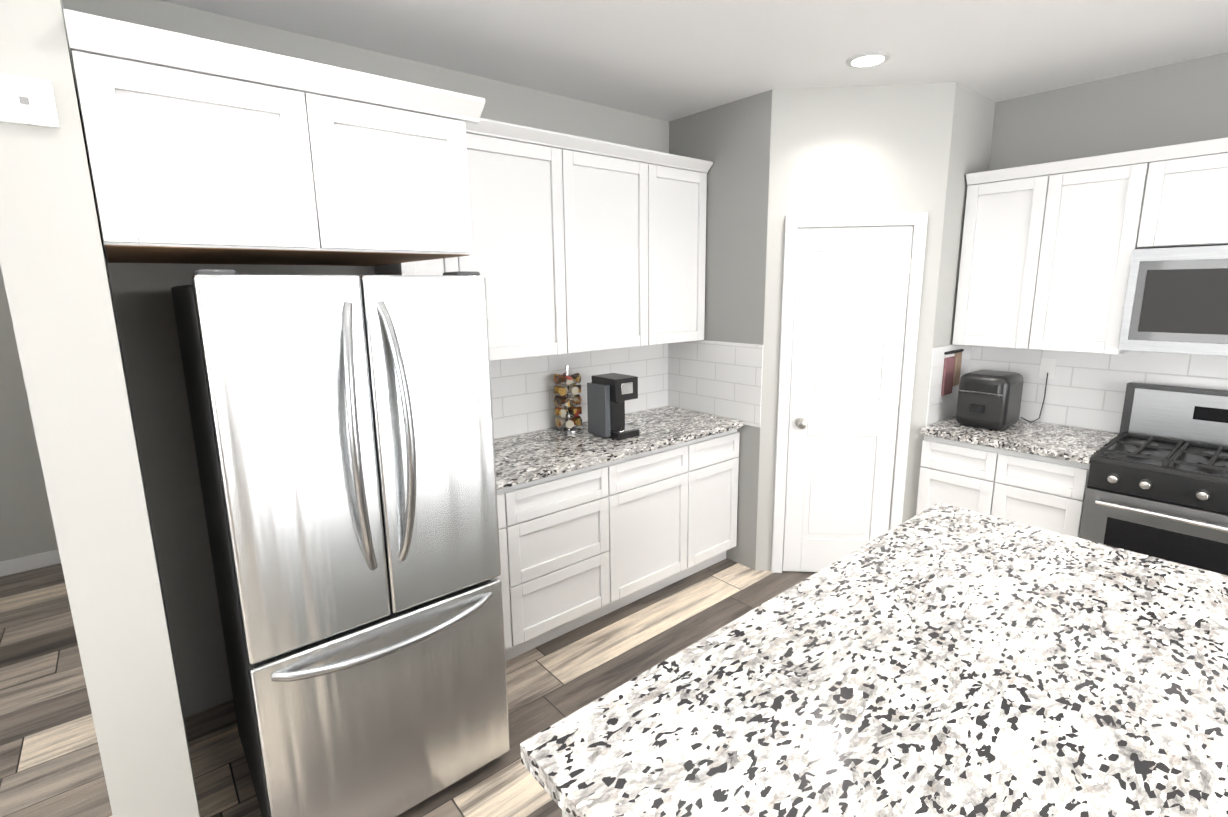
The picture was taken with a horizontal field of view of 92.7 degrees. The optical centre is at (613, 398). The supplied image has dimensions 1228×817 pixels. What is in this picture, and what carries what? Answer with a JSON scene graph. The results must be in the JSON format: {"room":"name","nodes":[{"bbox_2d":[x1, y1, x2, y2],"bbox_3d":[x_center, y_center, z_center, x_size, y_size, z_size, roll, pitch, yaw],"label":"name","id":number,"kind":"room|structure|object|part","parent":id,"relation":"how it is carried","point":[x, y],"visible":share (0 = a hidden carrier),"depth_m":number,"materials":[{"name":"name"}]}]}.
{"room":"kitchen","nodes":[
{"label":"kitchen","id":0,"kind":"room"},
{"bbox_2d":[0,264,57,561],"bbox_3d":[-4.890,-0.076,2.615,3.933,2.740,0.120,-10,14,-39],"label":"wall","id":1,"kind":"structure","parent":0,"point":[26,525],"depth_m":3.64,"materials":[{"name":"grey paint"}]},
{"bbox_2d":[0,549,60,576],"bbox_3d":[-3.812,1.059,3.650,1.173,0.095,0.013,-10,14,-39],"label":"baseboard","id":2,"kind":"structure","parent":1,"relation":"attached to","point":[27,563],"depth_m":3.71,"materials":[{"name":"white wood"}]},
{"bbox_2d":[0,0,199,816],"bbox_3d":[-2.283,-0.109,2.611,0.167,2.740,3.325,-10,14,-39],"label":"wall","id":3,"kind":"structure","parent":0,"point":[54,268],"depth_m":1.35,"materials":[{"name":"grey paint"}]},
{"bbox_2d":[0,73,59,128],"bbox_3d":[-1.219,-0.617,1.212,0.092,0.092,0.015,-10,14,-39],"label":"switch","id":4,"kind":"object","parent":3,"relation":"attached to","point":[27,101],"visible":1,"depth_m":1.21,"materials":[{"name":"white plastic"}]},
{"bbox_2d":[63,9,484,265],"bbox_3d":[-1.094,-0.704,1.938,0.957,0.468,1.040,-10,14,-39],"label":"upper cabinet","id":5,"kind":"object","parent":3,"relation":"attached to","point":[203,151],"visible":1,"depth_m":1.51,"materials":[{"name":"white painted wood"}]},
{"bbox_2d":[62,0,669,717],"bbox_3d":[-0.749,-0.219,3.086,2.910,2.740,0.128,-10,14,-39],"label":"wall","id":6,"kind":"structure","parent":0,"point":[152,358],"depth_m":2.38,"materials":[{"name":"grey paint"}]},
{"bbox_2d":[374,122,477,274],"bbox_3d":[-0.860,-0.682,2.614,0.322,1.050,0.326,-10,14,-39],"label":"upper cabinet","id":7,"kind":"object","parent":6,"relation":"attached to","point":[463,263],"depth_m":2.54,"materials":[{"name":"white wood"}]},
{"bbox_2d":[470,118,581,360],"bbox_3d":[-0.567,-0.732,2.854,0.698,1.050,0.326,-10,14,-39],"label":"upper cabinet","id":8,"kind":"object","parent":6,"relation":"attached to","point":[526,178],"depth_m":2.78,"materials":[{"name":"white wood"}]},
{"bbox_2d":[494,406,742,489],"bbox_3d":[-0.148,0.231,3.168,1.882,0.039,0.640,-10,14,-39],"label":"countertop","id":9,"kind":"structure","parent":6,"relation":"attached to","point":[528,457],"depth_m":3.06,"materials":[{"name":"stone"}]},
{"bbox_2d":[554,365,583,433],"bbox_3d":[-0.261,-0.004,3.314,0.170,0.370,0.170,-10,14,-39],"label":"pod carousel","id":10,"kind":"object","parent":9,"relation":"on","point":[567,423],"visible":1,"depth_m":3.28,"materials":[{"name":"silver metal"}]},
{"bbox_2d":[587,373,638,439],"bbox_3d":[-0.004,0.039,3.188,0.194,0.325,0.220,-10,14,-39],"label":"coffee maker","id":11,"kind":"object","parent":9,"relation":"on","point":[609,395],"visible":1,"depth_m":3.14,"materials":[{"name":"black plastic"}]},
{"bbox_2d":[578,136,661,351],"bbox_3d":[-0.130,-0.805,3.212,0.698,1.050,0.326,-10,14,-39],"label":"upper cabinet","id":12,"kind":"object","parent":6,"relation":"attached to","point":[581,244],"depth_m":3.14,"materials":[{"name":"white wood"}]},
{"bbox_2d":[662,152,709,343],"bbox_3d":[0.248,-0.869,3.523,0.544,1.050,0.326,-10,14,-39],"label":"upper cabinet","id":13,"kind":"object","parent":6,"relation":"attached to","point":[684,179],"depth_m":3.45,"materials":[{"name":"white wood"}]},
{"bbox_2d":[0,558,816,816],"bbox_3d":[-0.483,1.609,1.063,8.300,0.100,8.800,-10,14,-39],"label":"floor","id":14,"kind":"structure","parent":0,"point":[50,762],"depth_m":2.54,"materials":[{"name":"brown wood"}]},
{"bbox_2d":[171,269,509,816],"bbox_3d":[-0.931,0.469,2.059,0.754,1.778,0.931,-10,14,-39],"label":"fridge","id":15,"kind":"object","parent":14,"relation":"on","point":[300,585],"depth_m":1.70,"materials":[{"name":"grey metal"}]},
{"bbox_3d":[-0.664,0.243,1.687,0.667,1.036,0.087,-10,14,-39],"label":"fridge handle","id":16,"kind":"part","parent":15,"relation":"part of","materials":[{"name":"silver metal"}]},
{"bbox_2d":[497,487,516,660],"bbox_3d":[-0.768,0.788,2.761,0.268,0.884,0.622,-10,14,-39],"label":"base cabinet","id":17,"kind":"object","parent":14,"relation":"on","point":[505,519],"depth_m":2.60,"materials":[{"name":"white wood"}]},
{"bbox_2d":[509,459,624,655],"bbox_3d":[-0.443,0.733,3.028,0.702,0.884,0.622,-10,14,-39],"label":"base cabinet","id":18,"kind":"object","parent":14,"relation":"on","point":[581,547],"depth_m":2.82,"materials":[{"name":"white wood"}]},
{"bbox_2d":[621,438,700,604],"bbox_3d":[0.025,0.654,3.412,0.641,0.884,0.622,-10,14,-39],"label":"base cabinet","id":19,"kind":"object","parent":14,"relation":"on","point":[661,488],"depth_m":3.21,"materials":[{"name":"white wood"}]},
{"bbox_2d":[697,429,739,571],"bbox_3d":[0.373,0.595,3.697,0.511,0.884,0.622,-10,14,-39],"label":"base cabinet","id":20,"kind":"object","parent":14,"relation":"on","point":[717,534],"depth_m":3.51,"materials":[{"name":"white wood"}]},
{"bbox_2d":[916,416,1118,537],"bbox_3d":[2.221,0.628,3.295,0.647,0.925,0.758,-10,14,-39],"label":"base cabinet","id":21,"kind":"object","parent":14,"relation":"on","point":[1045,493],"depth_m":3.04,"materials":[{"name":"white wood"}]},
{"bbox_2d":[956,369,1023,429],"bbox_3d":[2.104,0.004,3.300,0.365,0.300,0.250,-10,14,-39],"label":"air fryer","id":22,"kind":"object","parent":21,"relation":"on","point":[1007,386],"depth_m":3.21,"materials":[{"name":"black plastic"}]},
{"bbox_3d":[1.989,0.042,3.209,0.065,0.152,0.220,-10,14,-39],"label":"air fryer handle","id":23,"kind":"part","parent":22,"relation":"part of","materials":[{"name":"black plastic"}]},
{"bbox_2d":[1020,373,1047,422],"bbox_3d":[2.382,-0.002,3.315,0.195,0.280,0.011,-5,12,-23],"label":"cord","id":24,"kind":"object","parent":22,"relation":"attached to","point":[1042,403],"visible":1,"depth_m":3.35,"materials":[{"name":"black plastic"}]},
{"bbox_3d":[2.213,0.193,3.210,0.640,0.039,0.758,-10,14,-39],"label":"top of the back left base cabinets","id":25,"kind":"part","parent":21,"relation":"part of","materials":[{"name":"stone"}]},
{"bbox_2d":[1079,382,1227,575],"bbox_3d":[2.672,0.598,2.664,0.696,1.209,0.754,-10,14,-39],"label":"range","id":26,"kind":"object","parent":14,"relation":"on","point":[1157,485],"visible":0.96,"depth_m":2.64,"materials":[{"name":"grey metal"}]},
{"bbox_3d":[1.289,1.134,0.809,1.700,0.885,2.270,-10,14,-39],"label":"kitchen island","id":27,"kind":"object","parent":14,"relation":"on","visible":0},
{"bbox_2d":[520,503,1227,816],"bbox_3d":[1.281,0.777,0.737,1.790,0.237,2.370,-10,14,-39],"label":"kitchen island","id":28,"kind":"object","parent":27,"relation":"on","point":[940,660],"visible":1,"depth_m":1.15,"materials":[{"name":"stone"}]},
{"bbox_2d":[160,0,1227,120],"bbox_3d":[-0.518,-1.180,0.531,8.300,0.100,8.800,-10,14,-39],"label":"ceiling","id":29,"kind":"structure","parent":0,"point":[668,60],"depth_m":2.47,"materials":[{"name":"white paint"}]},
{"bbox_2d":[846,51,889,67],"bbox_3d":[1.167,-1.557,2.692,0.188,0.010,0.188,-10,14,-39],"label":"recessed light","id":30,"kind":"object","parent":29,"relation":"in","point":[868,59],"visible":1,"depth_m":2.69,"materials":[{"name":"white plastic"}]},
{"bbox_2d":[666,82,994,571],"bbox_3d":[1.292,-0.391,3.856,1.348,2.740,1.540,-10,14,-39],"label":"wall","id":31,"kind":"structure","parent":0,"point":[775,156],"depth_m":3.27,"materials":[{"name":"grey paint"}]},
{"bbox_2d":[771,212,927,572],"bbox_3d":[1.317,0.037,3.333,0.740,2.095,0.074,0,11,5],"label":"pantry door","id":32,"kind":"structure","parent":31,"relation":"in","point":[846,394],"depth_m":3.33,"materials":[{"name":"white wood"}]},
{"bbox_3d":[1.078,0.142,3.368,0.060,0.060,0.062,0,11,5],"label":"pantry door knob","id":33,"kind":"part","parent":32,"relation":"part of","materials":[{"name":"silver metal"}]},
{"bbox_2d":[970,52,1227,432],"bbox_3d":[3.817,-0.035,1.821,0.128,2.740,4.870,-10,14,-39],"label":"wall","id":34,"kind":"structure","parent":0,"point":[1178,103],"depth_m":3.08,"materials":[{"name":"grey paint"}]},
{"bbox_2d":[926,344,973,425],"bbox_3d":[1.992,-0.092,3.480,0.544,0.465,0.008,-10,14,-39],"label":"wall","id":35,"kind":"structure","parent":34,"relation":"attached to","point":[939,407],"depth_m":3.41,"materials":[{"name":"tile"}]},
{"bbox_2d":[941,349,963,395],"bbox_3d":[1.997,-0.158,3.456,0.250,0.255,0.015,-10,14,-39],"label":"pot holder","id":36,"kind":"object","parent":35,"relation":"hanging from","point":[951,372],"visible":0.98,"depth_m":3.44,"materials":[{"name":"red"}]},
{"bbox_2d":[952,160,1067,349],"bbox_3d":[2.225,-0.767,3.257,0.327,0.940,0.437,-10,14,-39],"label":"upper cabinet","id":37,"kind":"object","parent":34,"relation":"attached to","point":[1046,254],"depth_m":3.14,"materials":[{"name":"white wood"}]},
{"bbox_2d":[1039,358,1055,378],"bbox_3d":[2.466,-0.174,3.331,0.006,0.114,0.070,-10,14,-39],"label":"electrical outlet","id":38,"kind":"object","parent":34,"relation":"attached to","point":[1047,365],"visible":1,"depth_m":3.33,"materials":[{"name":"white plastic"}]},
{"bbox_2d":[1044,147,1155,354],"bbox_3d":[2.428,-0.724,3.017,0.327,0.940,0.437,-10,14,-39],"label":"upper cabinet","id":39,"kind":"object","parent":34,"relation":"attached to","point":[1102,211],"depth_m":2.86,"materials":[{"name":"white wood"}]},
{"bbox_2d":[1140,137,1227,248],"bbox_3d":[2.709,-0.912,2.637,0.327,0.435,0.442,-10,14,-39],"label":"upper cabinet","id":40,"kind":"object","parent":34,"relation":"attached to","point":[1186,205],"depth_m":2.59,"materials":[{"name":"white wood"}]},
{"bbox_2d":[1118,245,1227,355],"bbox_3d":[2.772,-0.432,2.564,0.445,0.464,0.760,-10,14,-39],"label":"microwave","id":41,"kind":"object","parent":40,"relation":"attached to","point":[1176,300],"visible":1,"depth_m":2.60,"materials":[{"name":"grey metal"}]}
]}

